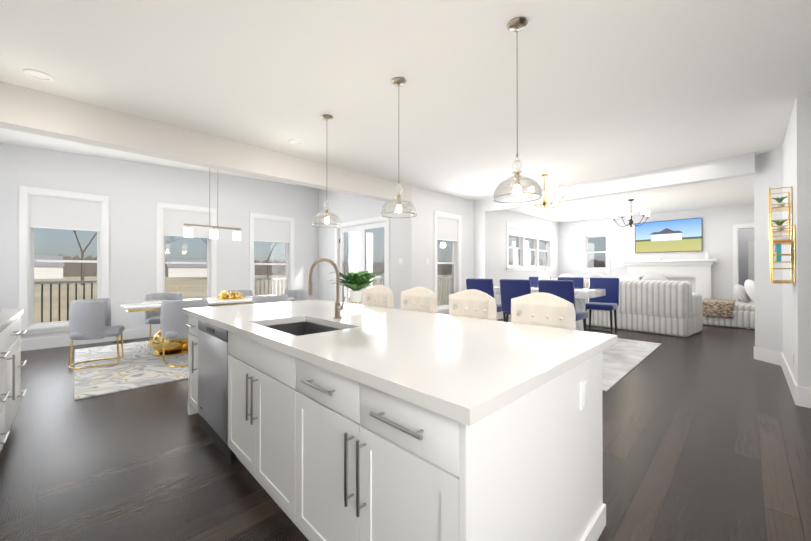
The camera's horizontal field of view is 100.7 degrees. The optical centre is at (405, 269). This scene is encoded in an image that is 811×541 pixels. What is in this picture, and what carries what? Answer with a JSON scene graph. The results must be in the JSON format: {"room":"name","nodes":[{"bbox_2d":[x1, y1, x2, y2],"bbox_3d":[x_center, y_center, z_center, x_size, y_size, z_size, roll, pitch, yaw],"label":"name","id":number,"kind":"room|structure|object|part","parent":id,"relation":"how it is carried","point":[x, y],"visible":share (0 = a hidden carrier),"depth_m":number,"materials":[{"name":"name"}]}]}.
{"room":"open-plan kitchen","nodes":[
{"label":"open-plan kitchen","id":0,"kind":"room"},
{"bbox_2d":[0,143,318,339],"bbox_3d":[-4.470,-0.562,6.905,6.235,3.700,0.160,0,0,-45],"label":"wall","id":1,"kind":"structure","parent":0,"point":[135,192],"depth_m":6.30,"materials":[{"name":"white paint"}]},
{"bbox_2d":[19,186,108,334],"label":"window","id":2,"kind":"structure","parent":1,"relation":"in","point":[51,209],"depth_m":5.56,"materials":[{"name":"white wood"}]},
{"bbox_3d":[-6.804,1.154,5.836,3.350,2.060,1.605,0,0,-45],"label":"deck rail","id":3,"kind":"part","parent":2,"relation":"part of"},
{"bbox_2d":[156,202,216,298],"bbox_3d":[-4.465,-0.131,6.873,1.080,2.333,0.210,0,0,-45],"label":"window","id":4,"kind":"structure","parent":1,"relation":"in","point":[172,219],"depth_m":6.82,"materials":[{"name":"white"}]},
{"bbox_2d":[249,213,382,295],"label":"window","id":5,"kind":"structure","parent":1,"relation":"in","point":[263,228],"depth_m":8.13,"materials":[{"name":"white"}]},
{"bbox_3d":[-2.210,1.172,10.363,5.450,2.060,1.605,0,0,-45],"label":"deck rail","id":6,"kind":"part","parent":5,"relation":"part of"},
{"bbox_2d":[319,186,416,308],"bbox_3d":[-1.039,-0.558,7.750,0.160,3.700,3.453,0,0,-45],"label":"wall","id":7,"kind":"structure","parent":0,"point":[343,207],"depth_m":7.27,"materials":[{"name":"white paint"}]},
{"bbox_2d":[335,215,389,304],"bbox_3d":[-0.987,0.086,7.674,0.188,2.410,2.010,0,0,-45],"label":"doors","id":8,"kind":"structure","parent":7,"relation":"in","point":[361,226],"depth_m":7.64,"materials":[{"name":"white"}]},
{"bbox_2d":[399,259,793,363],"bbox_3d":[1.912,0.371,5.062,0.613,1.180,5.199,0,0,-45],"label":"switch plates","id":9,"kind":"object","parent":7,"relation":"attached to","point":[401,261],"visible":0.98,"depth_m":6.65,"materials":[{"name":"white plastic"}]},
{"bbox_2d":[0,318,810,540],"bbox_3d":[2.717,1.345,6.110,15.650,0.120,11.370,0,0,-45],"label":"floor","id":10,"kind":"structure","parent":0,"point":[707,433],"depth_m":2.23,"materials":[{"name":"brown wood"}]},
{"bbox_2d":[0,329,7,451],"bbox_3d":[-2.631,0.823,1.874,0.458,0.890,0.600,0,0,-45],"label":"base cabinet","id":11,"kind":"object","parent":10,"relation":"on","point":[3,336],"depth_m":2.18,"materials":[{"name":"white wood"}]},
{"bbox_2d":[8,317,19,434],"bbox_3d":[-3.052,0.825,2.302,0.458,0.890,0.600,0,0,-45],"label":"base cabinet","id":12,"kind":"object","parent":10,"relation":"on","point":[10,360],"depth_m":2.50,"materials":[{"name":"white wood"}]},
{"bbox_2d":[0,309,23,332],"bbox_3d":[-2.097,0.356,1.343,0.470,0.040,3.970,0,0,-45],"label":"countertop","id":13,"kind":"structure","parent":12,"relation":"on","point":[7,316],"depth_m":2.47,"materials":[{"name":"white stone"}]},
{"bbox_2d":[20,317,23,400],"bbox_3d":[-3.372,0.826,2.626,0.458,0.890,0.310,0,0,-45],"label":"base cabinet","id":14,"kind":"object","parent":10,"relation":"on","point":[20,317],"depth_m":2.87,"materials":[{"name":"white wood"}]},
{"bbox_2d":[74,340,187,399],"bbox_3d":[-2.987,1.277,5.523,3.500,0.012,2.900,0,0,-45],"label":"rug","id":15,"kind":"object","parent":10,"relation":"on","point":[139,366],"visible":0.29,"depth_m":4.20,"materials":[{"name":"grey fabric"}]},
{"bbox_2d":[68,298,124,368],"bbox_3d":[-4.140,0.837,4.501,0.541,0.860,0.560,0,0,-35],"label":"dining chair","id":16,"kind":"object","parent":15,"relation":"on","point":[89,319],"visible":1,"depth_m":4.30,"materials":[{"name":"grey fabric"}]},
{"bbox_2d":[143,293,182,347],"bbox_3d":[-4.117,0.842,5.718,0.560,0.860,0.541,0,0,-45],"label":"dining chair","id":17,"kind":"object","parent":15,"relation":"on","point":[151,317],"visible":0.46,"depth_m":5.73,"materials":[{"name":"grey fabric"}]},
{"bbox_2d":[160,298,208,366],"bbox_3d":[-2.993,0.837,4.577,0.560,0.860,0.541,0,0,-45],"label":"dining chair","id":18,"kind":"object","parent":15,"relation":"on","point":[174,320],"visible":0.71,"depth_m":4.34,"materials":[{"name":"grey fabric"}]},
{"bbox_2d":[118,290,294,356],"bbox_3d":[-3.163,0.815,5.534,2.340,0.949,1.000,0,0,-45],"label":"dining table","id":19,"kind":"object","parent":15,"relation":"on","point":[174,347],"visible":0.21,"depth_m":5.04,"materials":[{"name":"white stone"}]},
{"bbox_2d":[227,290,252,295],"bbox_3d":[-3.284,0.845,6.539,0.560,0.860,0.541,0,0,-43],"label":"dining chair","id":20,"kind":"object","parent":15,"relation":"on","point":[247,292],"visible":0.04,"depth_m":6.71,"materials":[{"name":"grey fabric"}]},
{"bbox_2d":[252,294,288,303],"bbox_3d":[-2.160,0.840,5.398,0.541,0.860,0.560,0,0,41],"label":"dining chair","id":21,"kind":"object","parent":15,"relation":"on","point":[269,299],"visible":0.15,"depth_m":5.19,"materials":[{"name":"grey fabric"}]},
{"bbox_2d":[285,290,309,300],"bbox_3d":[-2.130,0.845,6.551,0.560,0.860,0.541,0,0,43],"label":"dining chair","id":22,"kind":"object","parent":15,"relation":"on","point":[298,295],"visible":0.15,"depth_m":6.54,"materials":[{"name":"grey fabric"}]},
{"bbox_2d":[364,285,393,308],"bbox_3d":[-0.406,0.726,3.647,0.460,1.101,0.479,0,0,-45],"label":"bar stool","id":23,"kind":"object","parent":10,"relation":"on","point":[379,295],"visible":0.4,"depth_m":3.76,"materials":[{"name":"beige fabric"}]},
{"bbox_2d":[186,314,605,540],"bbox_3d":[-0.471,0.825,2.297,1.207,0.890,2.954,0,0,-45],"label":"kitchen island","id":24,"kind":"object","parent":10,"relation":"on","point":[325,420],"depth_m":1.27,"materials":[{"name":"white wood"}]},
{"bbox_2d":[182,299,617,425],"bbox_3d":[-0.433,0.360,2.329,1.310,0.040,3.000,0,0,-45],"label":"island countertop","id":25,"kind":"structure","parent":24,"relation":"on","point":[472,369],"depth_m":1.44,"materials":[{"name":"white stone"}]},
{"bbox_2d":[401,287,437,313],"bbox_3d":[0.023,0.724,3.212,0.460,1.101,0.479,0,0,-45],"label":"bar stool","id":26,"kind":"object","parent":10,"relation":"on","point":[421,299],"visible":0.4,"depth_m":3.32,"materials":[{"name":"beige fabric"}]},
{"bbox_2d":[449,289,496,320],"bbox_3d":[0.458,0.722,2.771,0.460,1.101,0.479,0,0,-45],"label":"bar stool","id":27,"kind":"object","parent":10,"relation":"on","point":[473,303],"visible":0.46,"depth_m":2.87,"materials":[{"name":"beige fabric"}]},
{"bbox_2d":[511,292,575,329],"bbox_3d":[0.879,0.721,2.343,0.460,1.101,0.479,0,0,-45],"label":"bar stool","id":28,"kind":"object","parent":10,"relation":"on","point":[545,309],"visible":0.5,"depth_m":2.44,"materials":[{"name":"beige fabric"}]},
{"bbox_2d":[551,273,702,336],"bbox_3d":[5.444,0.690,8.490,3.010,1.210,3.320,0,0,-38],"label":"sectional sofa","id":29,"kind":"object","parent":10,"relation":"on","point":[656,304],"visible":0.48,"depth_m":6.74,"materials":[{"name":"white fabric"}]},
{"bbox_2d":[602,338,660,390],"bbox_3d":[2.370,1.277,5.516,3.200,0.012,2.490,0,0,-45],"label":"rug","id":30,"kind":"object","parent":10,"relation":"on","point":[621,358],"visible":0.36,"depth_m":4.83,"materials":[{"name":"white fabric"}]},
{"bbox_2d":[466,278,505,321],"bbox_3d":[1.345,0.710,5.536,0.482,1.122,0.576,0,0,42],"label":"chair","id":31,"kind":"object","parent":30,"relation":"on","point":[485,285],"visible":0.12,"depth_m":5.32,"materials":[{"name":"blue fabric"}]},
{"bbox_2d":[500,279,530,321],"bbox_3d":[1.778,0.709,5.096,0.575,1.122,0.482,0,0,-45],"label":"chair","id":32,"kind":"object","parent":30,"relation":"on","point":[510,289],"visible":0.33,"depth_m":4.95,"materials":[{"name":"blue fabric"}]},
{"bbox_2d":[529,277,550,286],"bbox_3d":[2.574,0.715,6.746,0.576,1.122,0.482,0,0,-41],"label":"chair","id":33,"kind":"object","parent":30,"relation":"on","point":[534,281],"visible":0.15,"depth_m":6.96,"materials":[{"name":"blue fabric"}]},
{"bbox_2d":[494,246,605,330],"bbox_3d":[2.333,0.436,5.756,0.960,1.671,1.700,0,0,-45],"label":"dining table","id":34,"kind":"object","parent":30,"relation":"on","point":[582,295],"visible":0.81,"depth_m":5.38,"materials":[{"name":"white ceramic"}]},
{"bbox_2d":[538,280,587,330],"bbox_3d":[2.197,0.707,4.671,0.575,1.122,0.482,0,0,-42],"label":"chair","id":35,"kind":"object","parent":30,"relation":"on","point":[563,289],"visible":0.38,"depth_m":4.46,"materials":[{"name":"blue fabric"}]},
{"bbox_2d":[558,277,583,287],"bbox_3d":[3.007,0.713,6.307,0.575,1.122,0.482,0,0,-45],"label":"chair","id":36,"kind":"object","parent":30,"relation":"on","point":[578,282],"visible":0.17,"depth_m":6.37,"materials":[{"name":"blue fabric"}]},
{"bbox_2d":[585,278,619,334],"bbox_3d":[3.425,0.712,5.883,0.482,1.122,0.575,0,0,41],"label":"chair","id":37,"kind":"object","parent":30,"relation":"on","point":[609,301],"visible":0.77,"depth_m":5.92,"materials":[{"name":"blue fabric"}]},
{"bbox_2d":[622,252,715,299],"bbox_3d":[7.183,0.428,9.272,0.450,1.740,2.040,0,0,-45],"label":"fireplace mantel","id":38,"kind":"object","parent":10,"relation":"on","point":[696,273],"visible":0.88,"depth_m":9.11,"materials":[{"name":"white wood"}]},
{"bbox_2d":[702,280,754,329],"bbox_3d":[7.866,0.759,7.466,1.155,1.063,1.970,0,0,-45],"label":"chaise lounge","id":39,"kind":"object","parent":10,"relation":"on","point":[732,313],"visible":0.54,"depth_m":7.45,"materials":[{"name":"white fabric"}]},
{"bbox_2d":[0,0,810,222],"bbox_3d":[2.668,-2.015,6.174,15.650,0.800,11.510,0,0,-45],"label":"ceiling","id":40,"kind":"structure","parent":0,"point":[564,92],"depth_m":2.90,"materials":[{"name":"white paint"}]},
{"bbox_2d":[23,68,54,81],"bbox_3d":[-3.071,-1.622,2.813,0.179,0.012,0.179,0,0,36],"label":"recessed light","id":41,"kind":"object","parent":40,"relation":"in","point":[38,75],"depth_m":2.81,"materials":[{"name":"white plastic"}]},
{"bbox_2d":[0,81,411,204],"bbox_3d":[-2.061,-1.446,4.463,5.915,0.350,0.200,0,0,-45],"label":"beam","id":42,"kind":"structure","parent":40,"relation":"attached to","point":[29,110],"depth_m":3.74,"materials":[{"name":"white paint"}]},
{"bbox_2d":[184,168,240,239],"bbox_3d":[-3.163,-1.267,5.542,0.844,1.520,0.124,0,0,-45],"label":"linear chandelier","id":43,"kind":"object","parent":40,"relation":"hanging from","point":[188,232],"visible":0.88,"depth_m":5.50,"materials":[{"name":"silver metal"}]},
{"bbox_2d":[289,139,303,144],"bbox_3d":[-1.391,-1.616,4.272,0.179,0.012,0.179,0,0,36],"label":"recessed light","id":44,"kind":"object","parent":40,"relation":"in","point":[293,141],"depth_m":4.27,"materials":[{"name":"white plastic"}]},
{"bbox_2d":[312,114,341,227],"bbox_3d":[-0.837,-1.044,3.579,0.314,1.163,0.314,0,0,-45],"label":"pendant light","id":45,"kind":"object","parent":40,"relation":"hanging from","point":[326,117],"visible":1,"depth_m":3.55,"materials":[{"name":"clear glass"}]},
{"bbox_2d":[381,77,416,217],"bbox_3d":[-0.058,-1.046,2.902,0.314,1.163,0.314,0,0,-45],"label":"pendant light","id":46,"kind":"object","parent":40,"relation":"hanging from","point":[398,81],"visible":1,"depth_m":2.88,"materials":[{"name":"clear glass"}]},
{"bbox_2d":[493,17,542,202],"bbox_3d":[0.741,-1.049,2.228,0.314,1.163,0.314,0,0,-45],"label":"pendant light","id":47,"kind":"object","parent":40,"relation":"hanging from","point":[516,24],"visible":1,"depth_m":2.21,"materials":[{"name":"clear glass"}]},
{"bbox_2d":[524,174,566,209],"bbox_3d":[2.349,-1.311,5.748,0.691,0.610,0.665,0,0,-45],"label":"chandelier","id":48,"kind":"object","parent":40,"relation":"hanging from","point":[554,188],"visible":0.73,"depth_m":5.67,"materials":[{"name":"gold metal"}]},
{"bbox_2d":[485,153,754,211],"bbox_3d":[3.394,-1.474,6.253,0.160,0.280,4.307,0,0,-45],"label":"beam","id":49,"kind":"structure","parent":40,"relation":"attached to","point":[724,168],"depth_m":5.54,"materials":[{"name":"white paint"}]},
{"bbox_2d":[612,199,649,226],"bbox_3d":[5.190,-1.283,7.780,0.767,0.650,0.738,0,0,-45],"label":"chandelier","id":50,"kind":"object","parent":40,"relation":"hanging from","point":[643,212],"visible":1,"depth_m":7.70,"materials":[{"name":"brown metal"}]},
{"bbox_2d":[417,187,558,314],"bbox_3d":[2.856,-0.153,9.064,7.235,2.900,0.460,0,0,-45],"label":"wall","id":51,"kind":"structure","parent":0,"point":[483,244],"depth_m":7.81,"materials":[{"name":"white paint"}]},
{"bbox_2d":[344,210,461,313],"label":"kitchen window","id":52,"kind":"structure","parent":51,"relation":"in","point":[447,227],"depth_m":7.38,"materials":[{"name":"white"}]},
{"bbox_3d":[0.180,1.187,9.167,3.575,2.020,3.450,0,0,-45],"label":"deck rail","id":53,"kind":"part","parent":52,"relation":"part of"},
{"bbox_2d":[506,223,553,270],"bbox_3d":[3.732,-0.604,10.104,3.050,1.290,0.210,0,0,-45],"label":"triple window","id":54,"kind":"structure","parent":51,"relation":"in","point":[521,233],"depth_m":9.97,"materials":[{"name":"white"}]},
{"bbox_2d":[559,204,753,298],"bbox_3d":[7.417,-0.151,9.475,0.160,2.900,5.957,0,0,-45],"label":"wall","id":55,"kind":"structure","parent":0,"point":[718,223],"depth_m":9.43,"materials":[{"name":"white paint"}]},
{"bbox_2d":[581,231,610,272],"bbox_3d":[6.114,-0.546,10.764,0.210,1.300,0.860,0,0,-45],"label":"room window","id":56,"kind":"structure","parent":55,"relation":"in","point":[585,252],"depth_m":10.77,"materials":[{"name":"white"}]},
{"bbox_2d":[635,218,701,252],"bbox_3d":[7.325,-0.921,9.410,0.058,0.880,1.490,0,0,-45],"label":"television","id":57,"kind":"object","parent":55,"relation":"attached to","point":[682,235],"depth_m":9.35,"materials":[{"name":"multicoloured"}]},
{"bbox_2d":[733,223,753,300],"bbox_3d":[8.649,0.084,8.205,0.186,2.420,0.920,0,0,-45],"label":"trim","id":58,"kind":"structure","parent":55,"relation":"attached to","point":[736,227],"depth_m":8.44,"materials":[{"name":"white wood"}]},
{"bbox_2d":[738,228,754,300],"bbox_3d":[9.700,-0.151,9.438,0.160,2.900,2.700,0,0,-45],"label":"wall","id":59,"kind":"structure","parent":0,"point":[746,254],"depth_m":9.48,"materials":[{"name":"grey paint"}]},
{"bbox_2d":[748,240,754,301],"bbox_3d":[9.411,0.270,8.660,0.060,2.050,0.800,0,0,-45],"label":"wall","id":60,"kind":"structure","parent":0,"point":[751,243],"depth_m":8.88,"materials":[{"name":"grey paint"}]},
{"bbox_2d":[754,93,810,387],"bbox_3d":[5.602,-0.176,3.288,15.510,2.900,3.010,0,0,-45],"label":"wall","id":61,"kind":"structure","parent":0,"point":[783,317],"depth_m":3.76,"materials":[{"name":"white paint"}]},
{"bbox_2d":[20,312,810,407],"bbox_3d":[1.991,1.193,5.494,13.150,0.180,10.910,0,0,-45],"label":"baseboard","id":62,"kind":"structure","parent":61,"relation":"attached to","point":[801,396],"depth_m":5.29,"materials":[{"name":"white wood"}]},
{"bbox_2d":[768,186,795,283],"bbox_3d":[3.929,-0.380,3.513,0.632,1.039,0.157,0,0,-45],"label":"wall shelf","id":63,"kind":"object","parent":61,"relation":"attached to","point":[777,242],"visible":0.98,"depth_m":3.48,"materials":[{"name":"gold metal"}]},
{"label":"outside","id":64,"kind":"structure","parent":0,"visible":0},
{"bbox_2d":[34,275,451,322],"bbox_3d":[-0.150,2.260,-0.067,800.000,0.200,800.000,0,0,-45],"label":"ground","id":65,"kind":"structure","parent":64,"point":[180,284],"depth_m":36.53,"materials":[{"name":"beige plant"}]},
{"bbox_2d":[34,255,64,278],"bbox_3d":[-102.025,-0.654,89.088,9.674,6.350,15.647,0,0,39],"label":"house","id":66,"kind":"structure","parent":65,"relation":"on","point":[55,267],"materials":[{"name":"grey"}]},
{"bbox_2d":[165,259,206,276],"bbox_3d":[-77.043,-0.526,120.725,14.645,6.350,9.669,0,0,-39],"label":"house","id":67,"kind":"structure","parent":65,"relation":"on","point":[184,268],"materials":[{"name":"grey"}]},
{"bbox_2d":[73,230,527,284],"bbox_3d":[-21.586,-5.016,79.980,131.416,15.000,62.119,0,0,-45],"label":"trees","id":68,"kind":"object","parent":65,"relation":"on","point":[82,267],"depth_m":53.84,"materials":[{"name":"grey plant"}]},
{"bbox_2d":[58,254,605,276],"bbox_3d":[7.962,-4.308,7.953,317.224,13.000,340.000,0,0,-45],"label":"treeline","id":69,"kind":"object","parent":65,"relation":"on","point":[90,268],"depth_m":155.37,"materials":[{"name":"plant"}]}
]}

